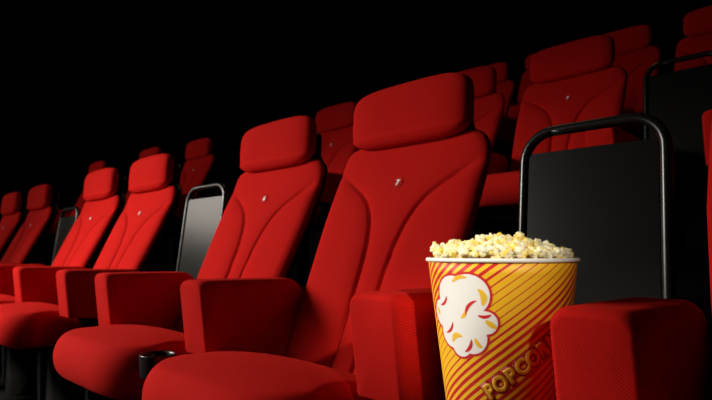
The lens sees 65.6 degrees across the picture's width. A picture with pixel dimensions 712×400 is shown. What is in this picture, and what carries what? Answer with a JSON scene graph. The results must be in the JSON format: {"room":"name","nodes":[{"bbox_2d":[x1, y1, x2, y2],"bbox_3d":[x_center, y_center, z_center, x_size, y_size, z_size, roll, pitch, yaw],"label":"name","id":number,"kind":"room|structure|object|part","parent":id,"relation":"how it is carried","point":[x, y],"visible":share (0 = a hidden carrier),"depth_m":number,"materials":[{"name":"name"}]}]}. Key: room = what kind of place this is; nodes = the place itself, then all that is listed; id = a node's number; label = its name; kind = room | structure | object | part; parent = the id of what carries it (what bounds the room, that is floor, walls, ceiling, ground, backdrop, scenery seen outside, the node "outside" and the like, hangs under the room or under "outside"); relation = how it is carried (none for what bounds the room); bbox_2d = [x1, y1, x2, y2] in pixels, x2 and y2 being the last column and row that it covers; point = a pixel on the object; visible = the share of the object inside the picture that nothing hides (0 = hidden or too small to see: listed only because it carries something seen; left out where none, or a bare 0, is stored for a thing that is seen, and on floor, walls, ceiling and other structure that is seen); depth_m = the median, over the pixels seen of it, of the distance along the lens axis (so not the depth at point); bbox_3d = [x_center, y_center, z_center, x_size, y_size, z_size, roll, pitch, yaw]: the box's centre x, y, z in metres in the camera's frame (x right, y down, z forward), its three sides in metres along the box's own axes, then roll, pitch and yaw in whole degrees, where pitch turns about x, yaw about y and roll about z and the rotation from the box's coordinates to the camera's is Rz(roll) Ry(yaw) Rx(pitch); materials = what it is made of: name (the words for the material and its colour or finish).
{"room":"auditorium","nodes":[
{"label":"auditorium","id":0,"kind":"room"},
{"bbox_2d":[0,0,282,221],"bbox_3d":[-6.296,-1.207,9.878,0.150,6.300,12.650,-5,-7,44],"label":"wall","id":1,"kind":"structure","parent":0,"point":[83,83],"depth_m":11.26,"materials":[{"name":"black fabric"}]},
{"bbox_2d":[133,0,400,48],"bbox_3d":[-1.402,-4.864,5.369,13.900,0.150,12.650,-5,-7,44],"label":"ceiling","id":2,"kind":"structure","parent":0,"point":[282,24],"depth_m":12.37,"materials":[{"name":"black fabric"}]},
{"bbox_2d":[0,139,711,392],"bbox_3d":[-1.443,0.275,4.849,13.600,2.420,12.500,-5,-7,44],"label":"floor","id":3,"kind":"structure","parent":0,"point":[691,264],"depth_m":2.61,"materials":[{"name":"black carpet"}]},
{"bbox_2d":[0,192,27,260],"bbox_3d":[-2.981,0.528,4.200,0.616,1.206,0.767,-5,-7,44],"label":"seat","id":4,"kind":"object","parent":3,"relation":"on","point":[13,207],"visible":0.98,"depth_m":4.28,"materials":[{"name":"red fabric"}]},
{"bbox_3d":[-2.834,0.405,4.288,0.508,0.627,0.312,-5,-7,44],"label":"backrest","id":5,"kind":"part","parent":4,"relation":"part of","materials":[{"name":"red fabric"}]},
{"bbox_2d":[0,184,59,371],"bbox_3d":[-2.433,0.478,3.663,0.715,1.206,0.765,-5,-7,44],"label":"seat","id":6,"kind":"object","parent":3,"relation":"on","point":[42,203],"visible":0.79,"depth_m":3.77,"materials":[{"name":"red fabric"}]},
{"bbox_3d":[-2.323,0.358,3.787,0.508,0.627,0.312,-5,-7,44],"label":"backrest","id":7,"kind":"part","parent":6,"relation":"part of","materials":[{"name":"red fabric"}]},
{"bbox_2d":[0,168,126,399],"bbox_3d":[-1.686,0.411,2.938,0.616,1.206,0.767,-5,-7,44],"label":"seat","id":8,"kind":"object","parent":3,"relation":"on","point":[104,189],"visible":0.66,"depth_m":2.99,"materials":[{"name":"red fabric"}]},
{"bbox_2d":[0,294,15,303],"bbox_3d":[-1.754,0.551,2.783,0.512,0.154,0.467,-5,-7,44],"label":"cushion","id":9,"kind":"object","parent":8,"relation":"on","point":[4,298],"depth_m":2.64,"materials":[{"name":"red fabric"}]},
{"bbox_3d":[-1.891,0.466,3.080,0.115,0.219,0.335,-5,-7,44],"label":"armrest","id":10,"kind":"part","parent":8,"relation":"part of","materials":[{"name":"red fabric"}]},
{"bbox_3d":[-1.539,0.288,3.026,0.508,0.627,0.312,-5,-7,44],"label":"backrest","id":11,"kind":"part","parent":8,"relation":"part of","materials":[{"name":"red fabric"}]},
{"bbox_2d":[51,206,79,264],"bbox_3d":[-1.845,0.549,3.405,0.315,1.019,0.146,-5,-7,44],"label":"panel","id":12,"kind":"object","parent":3,"relation":"on","point":[65,224],"visible":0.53,"depth_m":3.50,"materials":[{"name":"black plastic"}]},
{"bbox_3d":[-1.838,0.469,3.420,0.268,0.738,0.101,-5,-7,44],"label":"panel","id":13,"kind":"part","parent":12,"relation":"part of","materials":[{"name":"black laminate"}]},
{"bbox_2d":[44,161,110,265],"bbox_3d":[-3.123,0.156,5.970,0.616,1.206,0.767,-5,-7,44],"label":"seat","id":14,"kind":"object","parent":3,"relation":"on","point":[51,235],"visible":0.18,"depth_m":6.05,"materials":[{"name":"red fabric"}]},
{"bbox_2d":[47,221,58,234],"bbox_3d":[-3.190,0.297,5.814,0.512,0.154,0.467,-5,-7,44],"label":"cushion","id":15,"kind":"object","parent":14,"relation":"on","point":[53,230],"depth_m":5.61,"materials":[{"name":"red fabric"}]},
{"bbox_3d":[-3.328,0.211,6.111,0.115,0.219,0.335,-5,-7,44],"label":"armrest","id":16,"kind":"part","parent":14,"relation":"part of","materials":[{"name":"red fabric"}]},
{"bbox_3d":[-2.976,0.034,6.057,0.508,0.627,0.312,-5,-7,44],"label":"backrest","id":17,"kind":"part","parent":14,"relation":"part of","materials":[{"name":"red fabric"}]},
{"bbox_2d":[0,154,181,399],"bbox_3d":[-1.202,0.366,2.464,0.717,1.206,0.765,-5,-7,44],"label":"seat","id":18,"kind":"object","parent":3,"relation":"on","point":[51,301],"visible":0.79,"depth_m":2.48,"materials":[{"name":"red fabric"}]},
{"bbox_2d":[0,302,83,348],"bbox_3d":[-1.307,0.510,2.345,0.512,0.154,0.467,-5,-7,44],"label":"cushion","id":19,"kind":"object","parent":18,"relation":"on","point":[23,325],"depth_m":2.11,"materials":[{"name":"red fabric"}]},
{"bbox_3d":[-1.444,0.425,2.642,0.115,0.219,0.335,-5,-7,44],"label":"armrest","id":20,"kind":"part","parent":18,"relation":"part of","materials":[{"name":"red fabric"}]},
{"bbox_3d":[-1.015,0.386,2.222,0.115,0.219,0.335,-5,-7,44],"label":"armrest","id":21,"kind":"part","parent":18,"relation":"part of","materials":[{"name":"red fabric"}]},
{"bbox_3d":[-1.092,0.247,2.588,0.508,0.627,0.312,-5,-7,44],"label":"backrest","id":22,"kind":"part","parent":18,"relation":"part of","materials":[{"name":"red fabric"}]},
{"bbox_2d":[82,147,164,265],"bbox_3d":[-2.239,0.082,5.174,0.616,1.206,0.767,-5,-7,44],"label":"seat","id":23,"kind":"object","parent":3,"relation":"on","point":[155,150],"visible":0.06,"depth_m":5.32,"materials":[{"name":"red fabric"}]},
{"bbox_3d":[-2.092,-0.040,5.262,0.508,0.627,0.312,-5,-7,44],"label":"backrest","id":24,"kind":"part","parent":23,"relation":"part of","materials":[{"name":"red fabric"}]},
{"bbox_2d":[127,138,216,271],"bbox_3d":[-1.605,0.038,4.707,0.715,1.206,0.765,-5,-7,44],"label":"seat","id":25,"kind":"object","parent":3,"relation":"on","point":[200,155],"visible":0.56,"depth_m":4.73,"materials":[{"name":"red fabric"}]},
{"bbox_3d":[-1.419,0.058,4.465,0.115,0.219,0.335,-5,-7,44],"label":"armrest","id":26,"kind":"part","parent":25,"relation":"part of","materials":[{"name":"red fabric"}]},
{"bbox_3d":[-1.495,-0.081,4.830,0.508,0.627,0.312,-5,-7,44],"label":"backrest","id":27,"kind":"part","parent":25,"relation":"part of","materials":[{"name":"red fabric"}]},
{"bbox_2d":[53,116,327,399],"bbox_3d":[-0.513,0.302,1.764,0.604,1.206,0.767,-5,-7,44],"label":"seat","id":28,"kind":"object","parent":3,"relation":"on","point":[262,231],"visible":0.73,"depth_m":1.81,"materials":[{"name":"red fabric"}]},
{"bbox_2d":[53,324,191,399],"bbox_3d":[-0.585,0.443,1.612,0.512,0.154,0.467,-5,-7,44],"label":"cushion","id":29,"kind":"object","parent":28,"relation":"on","point":[102,360],"depth_m":1.40,"materials":[{"name":"red fabric"}]},
{"bbox_3d":[-0.714,0.356,1.901,0.115,0.219,0.335,-5,-7,44],"label":"armrest","id":30,"kind":"part","parent":28,"relation":"part of","materials":[{"name":"red fabric"}]},
{"bbox_3d":[-0.370,0.179,1.856,0.508,0.627,0.312,-5,-7,44],"label":"backrest","id":31,"kind":"part","parent":28,"relation":"part of","materials":[{"name":"red fabric"}]},
{"bbox_2d":[176,182,227,278],"bbox_3d":[-0.656,0.437,2.199,0.315,1.019,0.146,-5,-7,44],"label":"panel","id":32,"kind":"object","parent":3,"relation":"on","point":[202,217],"visible":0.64,"depth_m":2.26,"materials":[{"name":"black plastic"}]},
{"bbox_2d":[139,73,490,399],"bbox_3d":[-0.047,0.256,1.277,0.721,1.206,0.768,-5,-7,44],"label":"seat","id":33,"kind":"object","parent":3,"relation":"on","point":[363,326],"visible":1,"depth_m":1.35,"materials":[{"name":"red fabric"}]},
{"bbox_3d":[-0.289,0.315,1.453,0.115,0.219,0.335,-5,-7,44],"label":"armrest","id":34,"kind":"part","parent":33,"relation":"part of","materials":[{"name":"red fabric"}]},
{"bbox_2d":[142,351,372,399],"bbox_3d":[-0.154,0.401,1.159,0.512,0.154,0.467,-5,-7,44],"label":"cushion","id":35,"kind":"object","parent":33,"relation":"on","point":[204,375],"depth_m":1.03,"materials":[{"name":"red fabric"}]},
{"bbox_3d":[0.061,0.137,1.403,0.508,0.627,0.312,-5,-7,44],"label":"backrest","id":36,"kind":"part","parent":33,"relation":"part of","materials":[{"name":"red fabric"}]},
{"bbox_3d":[0.139,0.276,1.034,0.115,0.219,0.335,-5,-7,44],"label":"armrest","id":37,"kind":"part","parent":33,"relation":"part of","materials":[{"name":"red fabric"}]},
{"bbox_2d":[289,102,358,285],"bbox_3d":[-0.329,-0.070,3.541,0.715,1.206,0.765,-5,-7,44],"label":"seat","id":38,"kind":"object","parent":3,"relation":"on","point":[334,123],"visible":0.41,"depth_m":3.60,"materials":[{"name":"red fabric"}]},
{"bbox_2d":[312,207,321,223],"bbox_3d":[-0.434,0.074,3.422,0.512,0.154,0.467,-5,-7,44],"label":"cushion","id":39,"kind":"object","parent":38,"relation":"on","point":[318,217],"depth_m":3.30,"materials":[{"name":"red fabric"}]},
{"bbox_3d":[-0.143,-0.051,3.300,0.115,0.219,0.335,-5,-7,44],"label":"armrest","id":40,"kind":"part","parent":38,"relation":"part of","materials":[{"name":"red fabric"}]},
{"bbox_3d":[-0.219,-0.189,3.665,0.508,0.627,0.312,-5,-7,44],"label":"backrest","id":41,"kind":"part","parent":38,"relation":"part of","materials":[{"name":"red fabric"}]},
{"bbox_2d":[457,66,504,151],"bbox_3d":[0.364,-0.133,2.862,0.616,1.206,0.767,-5,-7,44],"label":"seat","id":42,"kind":"object","parent":3,"relation":"on","point":[489,105],"visible":0.14,"depth_m":2.92,"materials":[{"name":"red fabric"}]},
{"bbox_3d":[0.512,-0.256,2.949,0.508,0.627,0.312,-5,-7,44],"label":"backrest","id":43,"kind":"part","parent":42,"relation":"part of","materials":[{"name":"red fabric"}]},
{"bbox_2d":[487,62,516,171],"bbox_3d":[0.923,-0.536,4.303,0.616,1.206,0.767,-5,-7,44],"label":"seat","id":44,"kind":"object","parent":3,"relation":"on","point":[504,142],"visible":0.13,"depth_m":4.13,"materials":[{"name":"red fabric"}]},
{"bbox_3d":[0.997,-0.652,4.463,0.508,0.627,0.312,-5,-7,44],"label":"backrest","id":45,"kind":"part","parent":44,"relation":"part of","materials":[{"name":"red fabric"}]},
{"bbox_3d":[1.073,-0.513,4.097,0.115,0.219,0.335,-5,-7,44],"label":"armrest","id":46,"kind":"part","parent":44,"relation":"part of","materials":[{"name":"red fabric"}]},
{"bbox_2d":[507,53,535,151],"bbox_3d":[1.753,-0.963,5.479,0.715,1.206,0.765,-5,-7,44],"label":"seat","id":47,"kind":"object","parent":3,"relation":"on","point":[514,110],"visible":0.15,"depth_m":5.74,"materials":[{"name":"red fabric"}]},
{"bbox_2d":[507,105,520,121],"bbox_3d":[1.649,-0.819,5.359,0.512,0.154,0.467,-5,-7,44],"label":"cushion","id":48,"kind":"object","parent":47,"relation":"on","point":[513,112],"depth_m":5.20,"materials":[{"name":"red fabric"}]},
{"bbox_3d":[1.863,-1.083,5.602,0.508,0.627,0.312,-5,-7,44],"label":"backrest","id":49,"kind":"part","parent":47,"relation":"part of","materials":[{"name":"red fabric"}]},
{"bbox_2d":[473,35,639,237],"bbox_3d":[0.833,-0.176,2.403,0.715,1.206,0.765,-5,-7,44],"label":"seat","id":50,"kind":"object","parent":3,"relation":"on","point":[576,81],"visible":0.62,"depth_m":2.54,"materials":[{"name":"red fabric"}]},
{"bbox_3d":[0.591,-0.117,2.580,0.115,0.219,0.335,-5,-7,44],"label":"armrest","id":51,"kind":"part","parent":50,"relation":"part of","materials":[{"name":"red fabric"}]},
{"bbox_2d":[477,171,519,212],"bbox_3d":[0.729,-0.032,2.284,0.512,0.154,0.467,-5,-7,44],"label":"cushion","id":52,"kind":"object","parent":50,"relation":"on","point":[500,194],"depth_m":2.14,"materials":[{"name":"red fabric"}]},
{"bbox_3d":[0.943,-0.295,2.527,0.508,0.627,0.312,-5,-7,44],"label":"backrest","id":53,"kind":"part","parent":50,"relation":"part of","materials":[{"name":"red fabric"}]},
{"bbox_3d":[1.019,-0.156,2.162,0.115,0.219,0.335,-5,-7,44],"label":"armrest","id":54,"kind":"part","parent":50,"relation":"part of","materials":[{"name":"red fabric"}]},
{"bbox_2d":[518,113,675,304],"bbox_3d":[0.454,0.333,1.084,0.315,1.019,0.146,-5,-7,44],"label":"panel","id":55,"kind":"object","parent":3,"relation":"on","point":[612,205],"visible":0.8,"depth_m":1.11,"materials":[{"name":"black plastic"}]},
{"bbox_2d":[550,122,711,399],"bbox_3d":[0.602,0.197,0.640,0.610,1.206,0.767,-5,-7,44],"label":"seat","id":56,"kind":"object","parent":3,"relation":"on","point":[633,348],"visible":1,"depth_m":0.68,"materials":[{"name":"red fabric"}]},
{"bbox_3d":[0.399,0.252,0.780,0.115,0.219,0.335,-5,-7,44],"label":"armrest","id":57,"kind":"part","parent":56,"relation":"part of","materials":[{"name":"red fabric"}]},
{"bbox_3d":[0.747,0.075,0.730,0.508,0.627,0.312,-5,-7,44],"label":"backrest","id":58,"kind":"part","parent":56,"relation":"part of","materials":[{"name":"red fabric"}]},
{"bbox_2d":[604,25,660,139],"bbox_3d":[1.605,-0.598,3.635,0.616,1.206,0.767,-5,-7,44],"label":"seat","id":59,"kind":"object","parent":3,"relation":"on","point":[634,53],"visible":0.32,"depth_m":3.70,"materials":[{"name":"red fabric"}]},
{"bbox_2d":[619,108,642,139],"bbox_3d":[1.538,-0.457,3.479,0.512,0.154,0.467,-5,-7,44],"label":"cushion","id":60,"kind":"object","parent":59,"relation":"on","point":[636,130],"depth_m":3.22,"materials":[{"name":"red fabric"}]},
{"bbox_3d":[1.752,-0.721,3.722,0.508,0.627,0.312,-5,-7,44],"label":"backrest","id":61,"kind":"part","parent":59,"relation":"part of","materials":[{"name":"red fabric"}]},
{"bbox_2d":[637,6,711,112],"bbox_3d":[2.067,-0.640,3.183,0.712,1.206,0.765,-5,-7,44],"label":"seat","id":62,"kind":"object","parent":3,"relation":"on","point":[697,25],"visible":0.32,"depth_m":3.47,"materials":[{"name":"red fabric"}]},
{"bbox_3d":[1.826,-0.582,3.359,0.115,0.219,0.335,-5,-7,44],"label":"armrest","id":63,"kind":"part","parent":62,"relation":"part of","materials":[{"name":"red fabric"}]},
{"bbox_3d":[2.177,-0.759,3.307,0.508,0.627,0.312,-5,-7,44],"label":"backrest","id":64,"kind":"part","parent":62,"relation":"part of","materials":[{"name":"red fabric"}]},
{"bbox_2d":[643,51,711,247],"bbox_3d":[1.326,-0.098,2.219,0.315,1.019,0.146,-5,-7,44],"label":"panel","id":65,"kind":"object","parent":3,"relation":"on","point":[679,99],"visible":0.66,"depth_m":2.23,"materials":[{"name":"black plastic"}]},
{"bbox_3d":[1.326,-0.098,2.219,0.315,1.019,0.146,-5,-7,44],"label":"frame","id":66,"kind":"part","parent":65,"relation":"part of","materials":[{"name":"black metal"}]},
{"bbox_2d":[702,109,711,166],"bbox_3d":[1.498,-0.236,1.751,0.616,1.206,0.767,-5,-7,44],"label":"seat","id":67,"kind":"object","parent":3,"relation":"on","point":[707,116],"visible":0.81,"depth_m":1.81,"materials":[{"name":"red fabric"}]},
{"bbox_3d":[0.245,0.572,0.847,0.216,0.500,0.270,-5,-7,44],"label":"side table","id":68,"kind":"object","parent":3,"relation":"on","visible":0},
{"bbox_2d":[426,257,579,399],"bbox_3d":[0.226,0.205,0.855,0.240,0.231,0.240,-5,-7,44],"label":"bucket","id":69,"kind":"object","parent":68,"relation":"on","point":[493,316],"visible":0.96,"depth_m":0.77,"materials":[{"name":"paper"}]},
{"bbox_2d":[435,247,443,257],"bbox_3d":[0.130,0.082,0.833,0.022,0.023,0.019,-3,-6,25],"label":"popcorn","id":70,"kind":"object","parent":69,"relation":"in","point":[439,251],"visible":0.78,"depth_m":0.83,"materials":[{"name":"beige food"}]},
{"bbox_2d":[442,246,451,257],"bbox_3d":[0.137,0.079,0.827,0.018,0.023,0.019,-1,-5,11],"label":"popcorn","id":71,"kind":"object","parent":69,"relation":"in","point":[447,249],"visible":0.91,"depth_m":0.82,"materials":[{"name":"beige food"}]},
{"bbox_2d":[449,247,458,257],"bbox_3d":[0.145,0.078,0.808,0.018,0.018,0.019,-4,-6,34],"label":"popcorn","id":72,"kind":"object","parent":69,"relation":"in","point":[453,253],"visible":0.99,"depth_m":0.80,"materials":[{"name":"yellow food"}]},
{"bbox_2d":[456,245,467,257],"bbox_3d":[0.154,0.078,0.797,0.021,0.026,0.020,-4,-7,38],"label":"popcorn","id":73,"kind":"object","parent":69,"relation":"in","point":[462,252],"visible":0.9,"depth_m":0.79,"materials":[{"name":"beige food"}]},
{"bbox_2d":[474,245,487,257],"bbox_3d":[0.175,0.073,0.778,0.017,0.020,0.024,0,-5,-7],"label":"popcorn","id":74,"kind":"object","parent":69,"relation":"in","point":[482,249],"visible":1,"depth_m":0.77,"materials":[{"name":"beige food"}]},
{"bbox_2d":[487,248,501,257],"bbox_3d":[0.196,0.078,0.772,0.020,0.022,0.019,-3,-6,33],"label":"popcorn","id":75,"kind":"object","parent":69,"relation":"in","point":[493,253],"visible":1,"depth_m":0.77,"materials":[{"name":"yellow food"}]},
{"bbox_2d":[553,248,566,257],"bbox_3d":[0.288,0.079,0.787,0.023,0.021,0.020,-3,-6,25],"label":"popcorn","id":76,"kind":"object","parent":69,"relation":"in","point":[561,252],"visible":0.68,"depth_m":0.78,"materials":[{"name":"beige food"}]},
{"bbox_2d":[553,247,570,257],"bbox_3d":[0.296,0.079,0.796,0.019,0.024,0.021,3,-6,-30],"label":"popcorn","id":77,"kind":"object","parent":69,"relation":"in","point":[568,251],"visible":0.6,"depth_m":0.79,"materials":[{"name":"beige food"}]},
{"bbox_3d":[0.226,0.093,0.865,0.191,0.047,0.193,-5,-7,44],"label":"filling","id":78,"kind":"object","parent":69,"relation":"in","visible":0},
{"bbox_2d":[430,244,442,256],"bbox_3d":[0.128,0.082,0.865,0.021,0.027,0.023,-4,-7,39],"label":"popcorn","id":79,"kind":"object","parent":78,"relation":"on","point":[433,247],"visible":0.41,"depth_m":0.86,"materials":[{"name":"beige food"}]},
{"bbox_2d":[448,239,458,246],"bbox_3d":[0.158,0.077,0.878,0.027,0.032,0.021,-2,-6,20],"label":"popcorn","id":80,"kind":"object","parent":78,"relation":"on","point":[452,242],"visible":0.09,"depth_m":0.87,"materials":[{"name":"beige food"}]},
{"bbox_2d":[465,245,471,251],"bbox_3d":[0.170,0.076,0.805,0.024,0.022,0.017,3,-6,-29],"label":"popcorn","id":81,"kind":"object","parent":78,"relation":"on","point":[469,247],"visible":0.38,"depth_m":0.80,"materials":[{"name":"beige food"}]},
{"bbox_2d":[465,240,476,244],"bbox_3d":[0.175,0.069,0.838,0.022,0.018,0.024,1,-5,-11],"label":"popcorn","id":82,"kind":"object","parent":78,"relation":"on","point":[473,242],"visible":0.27,"depth_m":0.83,"materials":[{"name":"yellow food"}]},
{"bbox_2d":[467,245,478,257],"bbox_3d":[0.170,0.075,0.785,0.020,0.023,0.022,2,-6,-22],"label":"popcorn","id":83,"kind":"object","parent":78,"relation":"on","point":[472,254],"visible":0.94,"depth_m":0.78,"materials":[{"name":"yellow food"}]},
{"bbox_2d":[475,235,486,244],"bbox_3d":[0.189,0.067,0.849,0.022,0.028,0.035,-4,-7,38],"label":"popcorn","id":84,"kind":"object","parent":78,"relation":"on","point":[478,238],"visible":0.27,"depth_m":0.84,"materials":[{"name":"beige food"}]},
{"bbox_2d":[483,238,493,245],"bbox_3d":[0.201,0.069,0.832,0.027,0.024,0.022,0,-5,-3],"label":"popcorn","id":85,"kind":"object","parent":78,"relation":"on","point":[491,240],"visible":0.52,"depth_m":0.83,"materials":[{"name":"beige food"}]},
{"bbox_2d":[485,244,495,257],"bbox_3d":[0.191,0.077,0.790,0.019,0.027,0.022,0,-5,-2],"label":"popcorn","id":86,"kind":"object","parent":78,"relation":"on","point":[489,247],"visible":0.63,"depth_m":0.79,"materials":[{"name":"beige food"}]},
{"bbox_2d":[493,235,502,240],"bbox_3d":[0.214,0.062,0.837,0.019,0.018,0.019,4,-6,-36],"label":"popcorn","id":87,"kind":"object","parent":78,"relation":"on","point":[500,237],"visible":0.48,"depth_m":0.83,"materials":[{"name":"beige food"}]},
{"bbox_2d":[493,238,507,244],"bbox_3d":[0.214,0.068,0.821,0.022,0.024,0.030,4,-7,-38],"label":"popcorn","id":88,"kind":"object","parent":78,"relation":"on","point":[503,241],"visible":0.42,"depth_m":0.82,"materials":[{"name":"yellow food"}]},
{"bbox_2d":[497,245,505,251],"bbox_3d":[0.211,0.076,0.791,0.026,0.024,0.028,2,-6,-20],"label":"popcorn","id":89,"kind":"object","parent":78,"relation":"on","point":[500,248],"visible":0.23,"depth_m":0.78,"materials":[{"name":"beige food"}]},
{"bbox_2d":[498,248,511,257],"bbox_3d":[0.207,0.078,0.769,0.018,0.022,0.020,1,-5,-7],"label":"popcorn","id":90,"kind":"object","parent":78,"relation":"on","point":[506,253],"visible":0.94,"depth_m":0.76,"materials":[{"name":"yellow food"}]},
{"bbox_2d":[504,242,516,250],"bbox_3d":[0.227,0.073,0.811,0.027,0.023,0.026,3,-6,-27],"label":"popcorn","id":91,"kind":"object","parent":78,"relation":"on","point":[512,243],"visible":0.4,"depth_m":0.80,"materials":[{"name":"yellow food"}]},
{"bbox_2d":[513,242,525,248],"bbox_3d":[0.235,0.074,0.799,0.026,0.027,0.029,0,-5,1],"label":"popcorn","id":92,"kind":"object","parent":78,"relation":"on","point":[514,245],"visible":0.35,"depth_m":0.80,"materials":[{"name":"beige food"}]},
{"bbox_2d":[513,239,526,246],"bbox_3d":[0.240,0.069,0.813,0.022,0.023,0.022,1,-5,-8],"label":"popcorn","id":93,"kind":"object","parent":78,"relation":"on","point":[518,241],"visible":0.4,"depth_m":0.81,"materials":[{"name":"beige food"}]},
{"bbox_2d":[513,246,527,257],"bbox_3d":[0.229,0.074,0.767,0.017,0.021,0.020,-5,-7,43],"label":"popcorn","id":94,"kind":"object","parent":78,"relation":"on","point":[519,252],"visible":1,"depth_m":0.76,"materials":[{"name":"beige food"}]},
{"bbox_2d":[513,231,527,239],"bbox_3d":[0.254,0.062,0.861,0.029,0.027,0.023,0,-5,2],"label":"popcorn","id":95,"kind":"object","parent":78,"relation":"on","point":[518,234],"visible":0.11,"depth_m":0.85,"materials":[{"name":"beige food"}]},
{"bbox_2d":[523,237,530,247],"bbox_3d":[0.257,0.070,0.821,0.022,0.028,0.022,0,-5,-4],"label":"popcorn","id":96,"kind":"object","parent":78,"relation":"on","point":[527,241],"visible":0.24,"depth_m":0.81,"materials":[{"name":"beige food"}]},
{"bbox_2d":[527,250,539,257],"bbox_3d":[0.246,0.079,0.768,0.021,0.020,0.014,-1,-5,6],"label":"popcorn","id":97,"kind":"object","parent":78,"relation":"on","point":[531,254],"visible":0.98,"depth_m":0.77,"materials":[{"name":"beige food"}]},
{"bbox_2d":[530,240,543,246],"bbox_3d":[0.267,0.069,0.823,0.025,0.020,0.025,-1,-5,15],"label":"popcorn","id":98,"kind":"object","parent":78,"relation":"on","point":[534,243],"visible":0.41,"depth_m":0.82,"materials":[{"name":"beige food"}]},
{"bbox_2d":[533,246,544,257],"bbox_3d":[0.257,0.074,0.777,0.022,0.018,0.020,5,-7,-43],"label":"popcorn","id":99,"kind":"object","parent":78,"relation":"on","point":[542,254],"visible":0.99,"depth_m":0.77,"materials":[{"name":"beige food"}]},
{"bbox_2d":[542,240,555,248],"bbox_3d":[0.285,0.075,0.824,0.025,0.032,0.025,-1,-5,11],"label":"popcorn","id":100,"kind":"object","parent":78,"relation":"on","point":[546,241],"visible":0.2,"depth_m":0.82,"materials":[{"name":"beige food"}]},
{"bbox_2d":[542,247,558,257],"bbox_3d":[0.271,0.076,0.777,0.025,0.020,0.018,1,-5,-17],"label":"popcorn","id":101,"kind":"object","parent":78,"relation":"on","point":[549,253],"visible":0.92,"depth_m":0.77,"materials":[{"name":"beige food"}]},
{"bbox_2d":[282,0,711,149],"bbox_3d":[2.988,-1.260,9.516,13.600,6.300,0.150,-5,-7,44],"label":"wall","id":102,"kind":"structure","parent":0,"point":[403,41],"depth_m":10.80,"materials":[{"name":"black fabric"}]}
]}

